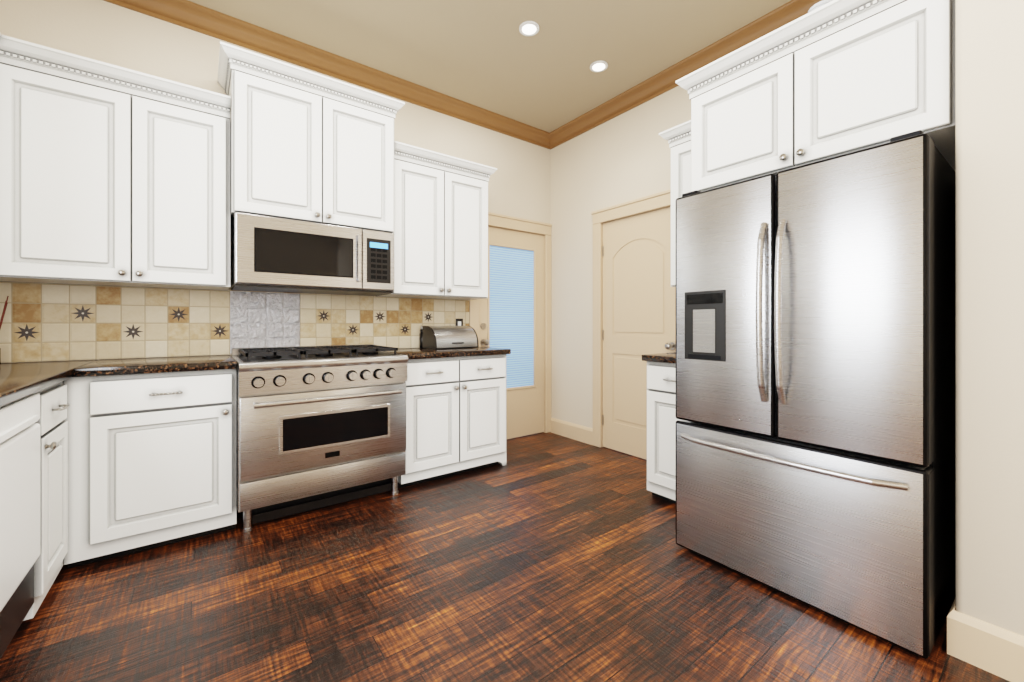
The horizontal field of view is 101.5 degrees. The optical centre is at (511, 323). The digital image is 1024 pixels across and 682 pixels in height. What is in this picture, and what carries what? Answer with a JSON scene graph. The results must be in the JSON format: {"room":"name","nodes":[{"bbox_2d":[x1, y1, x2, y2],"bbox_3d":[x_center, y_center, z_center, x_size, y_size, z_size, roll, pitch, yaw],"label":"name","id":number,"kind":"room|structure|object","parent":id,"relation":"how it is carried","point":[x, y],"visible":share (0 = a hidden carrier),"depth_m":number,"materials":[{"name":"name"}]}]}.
{"room":"kitchen","nodes":[
{"label":"kitchen","id":0,"kind":"room"},
{"bbox_2d":[0,0,549,362],"bbox_3d":[-1.248,-0.405,3.198,4.260,3.050,0.120,0,0,-37],"label":"wall","id":1,"kind":"structure","parent":0,"point":[120,36],"depth_m":2.58,"materials":[{"name":"beige paint"}]},
{"bbox_2d":[0,34,230,290],"bbox_3d":[-2.210,-0.754,2.163,1.238,1.079,0.386,0,0,-37],"label":"upper cabinet","id":2,"kind":"object","parent":1,"relation":"attached to","point":[112,175],"visible":1,"depth_m":2.11,"materials":[{"name":"white wood"}]},
{"bbox_2d":[0,226,468,362],"bbox_3d":[-1.594,-0.217,2.854,3.015,0.826,0.013,0,0,-37],"label":"backsplash","id":3,"kind":"structure","parent":1,"relation":"attached to","point":[51,322],"depth_m":2.48,"materials":[{"name":"tile"}]},
{"bbox_2d":[230,291,299,352],"bbox_3d":[-1.647,-0.012,2.805,0.406,0.400,0.003,0,0,-37],"label":"metal panel","id":4,"kind":"object","parent":3,"relation":"attached to","point":[262,319],"visible":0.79,"depth_m":2.80,"materials":[{"name":"silver metal"}]},
{"bbox_2d":[456,319,462,325],"bbox_3d":[-0.463,0.010,3.684,0.072,0.116,0.007,0,0,-37],"label":"electrical outlet plate","id":5,"kind":"object","parent":3,"relation":"attached to","point":[459,322],"visible":0.56,"depth_m":3.68,"materials":[{"name":"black plastic"}]},
{"bbox_2d":[217,41,404,232],"bbox_3d":[-1.310,-1.092,2.790,1.061,0.914,0.456,0,0,-37],"label":"upper cabinet","id":6,"kind":"object","parent":1,"relation":"attached to","point":[308,146],"visible":1,"depth_m":2.58,"materials":[{"name":"white wood"}]},
{"bbox_2d":[231,212,393,295],"bbox_3d":[-1.301,-0.424,2.778,0.925,0.417,0.450,0,0,-37],"label":"microwave","id":7,"kind":"object","parent":6,"relation":"attached to","point":[271,254],"visible":0.98,"depth_m":2.58,"materials":[{"name":"silver metal"}]},
{"bbox_2d":[377,141,496,299],"bbox_3d":[-0.593,-0.754,3.369,0.886,1.079,0.386,0,0,-37],"label":"upper cabinet","id":8,"kind":"object","parent":1,"relation":"attached to","point":[440,225],"visible":0.96,"depth_m":3.20,"materials":[{"name":"white wood"}]},
{"bbox_2d":[469,212,551,432],"bbox_3d":[-0.026,0.043,4.092,0.989,2.155,0.148,0,0,-37],"label":"door frame","id":9,"kind":"structure","parent":1,"relation":"attached to","point":[496,220],"depth_m":4.29,"materials":[{"name":"beige wood"}]},
{"bbox_2d":[479,226,543,438],"bbox_3d":[0.018,0.100,4.058,0.806,2.024,0.124,0,0,-37],"label":"back door","id":10,"kind":"structure","parent":1,"relation":"in","point":[511,311],"depth_m":4.12,"materials":[{"name":"beige"}]},
{"bbox_2d":[188,0,790,132],"bbox_3d":[0.535,-1.980,0.804,4.260,0.100,6.090,0,0,-37],"label":"ceiling","id":11,"kind":"structure","parent":0,"point":[486,55],"depth_m":2.83,"materials":[{"name":"beige paint"}]},
{"bbox_2d":[103,0,821,149],"bbox_3d":[0.535,-1.872,0.804,4.020,0.116,5.850,0,0,-37],"label":"crown molding","id":12,"kind":"structure","parent":11,"relation":"attached to","point":[187,14],"depth_m":3.02,"materials":[{"name":"brown wood"}]},
{"bbox_2d":[519,21,538,35],"bbox_3d":[0.112,-1.925,2.728,0.132,0.010,0.132,0,0,-37],"label":"recessed light","id":13,"kind":"object","parent":11,"relation":"in","point":[528,28],"visible":1,"depth_m":2.72,"materials":[{"name":"white glass"}]},
{"bbox_2d":[590,60,607,71],"bbox_3d":[0.649,-1.925,3.128,0.132,0.010,0.132,0,0,-37],"label":"recessed light","id":14,"kind":"object","parent":11,"relation":"in","point":[598,66],"visible":1,"depth_m":3.12,"materials":[{"name":"white glass"}]},
{"bbox_2d":[0,432,1009,681],"bbox_3d":[0.535,1.170,0.804,4.260,0.100,6.090,0,0,-37],"label":"floor","id":15,"kind":"structure","parent":0,"point":[542,556],"depth_m":1.67,"materials":[{"name":"brown wood"}]},
{"bbox_2d":[0,393,39,658],"bbox_3d":[-1.810,0.682,1.125,0.638,0.875,0.568,0,0,-37],"label":"dishwasher","id":16,"kind":"object","parent":15,"relation":"on","point":[19,491],"visible":0.98,"depth_m":1.35,"materials":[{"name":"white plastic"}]},
{"bbox_2d":[23,382,69,620],"bbox_3d":[-2.087,0.680,1.520,0.666,0.880,0.388,0,0,-37],"label":"base cabinet","id":17,"kind":"object","parent":15,"relation":"on","point":[54,405],"visible":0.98,"depth_m":1.66,"materials":[{"name":"white wood"}]},
{"bbox_2d":[64,369,235,568],"bbox_3d":[-1.890,0.680,2.258,0.644,0.880,0.616,0,0,-37],"label":"base cabinet","id":18,"kind":"object","parent":15,"relation":"on","point":[151,460],"visible":1,"depth_m":2.02,"materials":[{"name":"white wood"}]},
{"bbox_2d":[74,355,236,376],"bbox_3d":[-1.883,0.218,2.278,0.609,0.040,0.593,0,0,-37],"label":"countertop","id":19,"kind":"structure","parent":18,"relation":"on","point":[104,367],"depth_m":2.10,"materials":[{"name":"stone"}]},
{"bbox_2d":[231,344,407,532],"bbox_3d":[-1.223,0.637,2.675,0.915,0.965,0.717,0,0,-37],"label":"range","id":20,"kind":"object","parent":15,"relation":"on","point":[317,427],"visible":1,"depth_m":2.40,"materials":[{"name":"silver metal"}]},
{"bbox_2d":[398,354,505,487],"bbox_3d":[-0.543,0.680,3.263,0.871,0.880,0.616,0,0,-37],"label":"base cabinet","id":21,"kind":"object","parent":15,"relation":"on","point":[455,415],"visible":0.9,"depth_m":3.02,"materials":[{"name":"white wood"}]},
{"bbox_2d":[382,347,510,359],"bbox_3d":[-0.542,0.218,3.277,0.891,0.040,0.593,0,0,-37],"label":"countertop","id":22,"kind":"structure","parent":21,"relation":"on","point":[417,353],"depth_m":3.08,"materials":[{"name":"stone"}]},
{"bbox_2d":[420,325,422,347],"bbox_3d":[-0.737,0.103,3.448,0.050,0.185,0.050,0,0,-37],"label":"pepper mill","id":23,"kind":"object","parent":22,"relation":"on","point":[421,337],"visible":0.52,"depth_m":3.43,"materials":[{"name":"black plastic"}]},
{"bbox_2d":[422,326,478,348],"bbox_3d":[-0.500,0.106,3.423,0.390,0.180,0.247,0,0,-37],"label":"bread box","id":24,"kind":"object","parent":22,"relation":"on","point":[446,337],"visible":0.98,"depth_m":3.34,"materials":[{"name":"silver metal"}]},
{"bbox_2d":[647,361,680,502],"bbox_3d":[1.218,0.680,2.699,0.658,0.880,0.428,0,0,-37],"label":"base cabinet","id":25,"kind":"object","parent":15,"relation":"on","point":[662,419],"visible":0.29,"depth_m":2.60,"materials":[{"name":"white wood"}]},
{"bbox_2d":[642,352,675,363],"bbox_3d":[1.223,0.218,2.715,0.630,0.040,0.448,0,0,-37],"label":"countertop","id":26,"kind":"structure","parent":25,"relation":"on","point":[665,357],"depth_m":2.63,"materials":[{"name":"stone"}]},
{"bbox_2d":[676,130,955,658],"bbox_3d":[1.374,0.234,1.944,0.862,1.772,0.911,0,0,-37],"label":"fridge","id":27,"kind":"object","parent":15,"relation":"on","point":[816,383],"visible":1,"depth_m":1.60,"materials":[{"name":"grey metal"}]},
{"bbox_3d":[-1.285,0.680,0.444,0.666,0.880,1.148,0,0,-37],"label":"base cabinet","id":28,"kind":"object","parent":15,"relation":"on","visible":0},
{"bbox_2d":[0,360,97,406],"bbox_3d":[-1.748,0.218,1.046,0.643,0.040,2.728,0,0,-37],"label":"countertop","id":29,"kind":"structure","parent":28,"relation":"on","point":[19,380],"depth_m":1.64,"materials":[{"name":"stone"}]},
{"bbox_2d":[0,296,8,364],"bbox_3d":[-2.486,0.031,1.992,0.132,0.330,0.170,0,0,-37],"label":"reed diffuser","id":30,"kind":"object","parent":29,"relation":"on","point":[3,312],"visible":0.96,"depth_m":2.01,"materials":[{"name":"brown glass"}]},
{"bbox_2d":[550,86,690,427],"bbox_3d":[1.054,-0.405,3.573,0.120,3.050,2.030,0,0,-37],"label":"wall","id":31,"kind":"structure","parent":0,"point":[623,157],"depth_m":3.95,"materials":[{"name":"beige paint"}]},
{"bbox_2d":[550,418,592,444],"bbox_3d":[0.572,1.045,4.106,0.016,0.150,0.600,0,0,-37],"label":"baseboard","id":32,"kind":"structure","parent":31,"relation":"attached to","point":[577,432],"depth_m":4.07,"materials":[{"name":"beige wood"}]},
{"bbox_2d":[591,189,670,447],"bbox_3d":[1.081,0.043,3.512,0.148,2.155,0.980,0,0,-37],"label":"door frame","id":33,"kind":"structure","parent":31,"relation":"attached to","point":[653,202],"depth_m":3.80,"materials":[{"name":"beige wood"}]},
{"bbox_2d":[602,207,675,459],"bbox_3d":[1.038,0.100,3.483,0.126,2.024,0.770,0,0,-37],"label":"pantry door","id":34,"kind":"structure","parent":31,"relation":"in","point":[639,306],"depth_m":3.53,"materials":[{"name":"beige wood"}]},
{"bbox_2d":[659,120,690,286],"bbox_3d":[1.310,-0.784,2.802,0.386,1.059,0.484,0,0,-37],"label":"upper cabinet","id":35,"kind":"object","parent":31,"relation":"attached to","point":[678,138],"visible":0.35,"depth_m":2.80,"materials":[{"name":"white wood"}]},
{"bbox_2d":[956,0,1023,635],"bbox_3d":[2.746,-0.405,0.575,0.990,3.050,2.840,0,0,-37],"label":"wall","id":36,"kind":"structure","parent":0,"point":[990,311],"depth_m":1.35,"materials":[{"name":"beige paint"}]},
{"bbox_2d":[676,0,955,191],"bbox_3d":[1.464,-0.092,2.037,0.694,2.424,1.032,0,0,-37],"label":"wall cabinet","id":37,"kind":"object","parent":36,"relation":"attached to","point":[833,78],"visible":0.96,"depth_m":1.73,"materials":[{"name":"white wood"}]},
{"bbox_2d":[808,0,832,12],"bbox_3d":[1.450,-1.339,1.954,0.113,0.275,0.116,0,0,-37],"label":"vase","id":38,"kind":"object","parent":37,"relation":"on","point":[818,5],"visible":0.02,"depth_m":1.92,"materials":[{"name":"white ceramic"}]},
{"bbox_2d":[947,606,1023,681],"bbox_3d":[2.338,1.045,0.281,0.016,0.150,2.856,0,0,-37],"label":"baseboard","id":39,"kind":"structure","parent":36,"relation":"attached to","point":[990,648],"depth_m":1.35,"materials":[{"name":"beige wood"}]}
]}

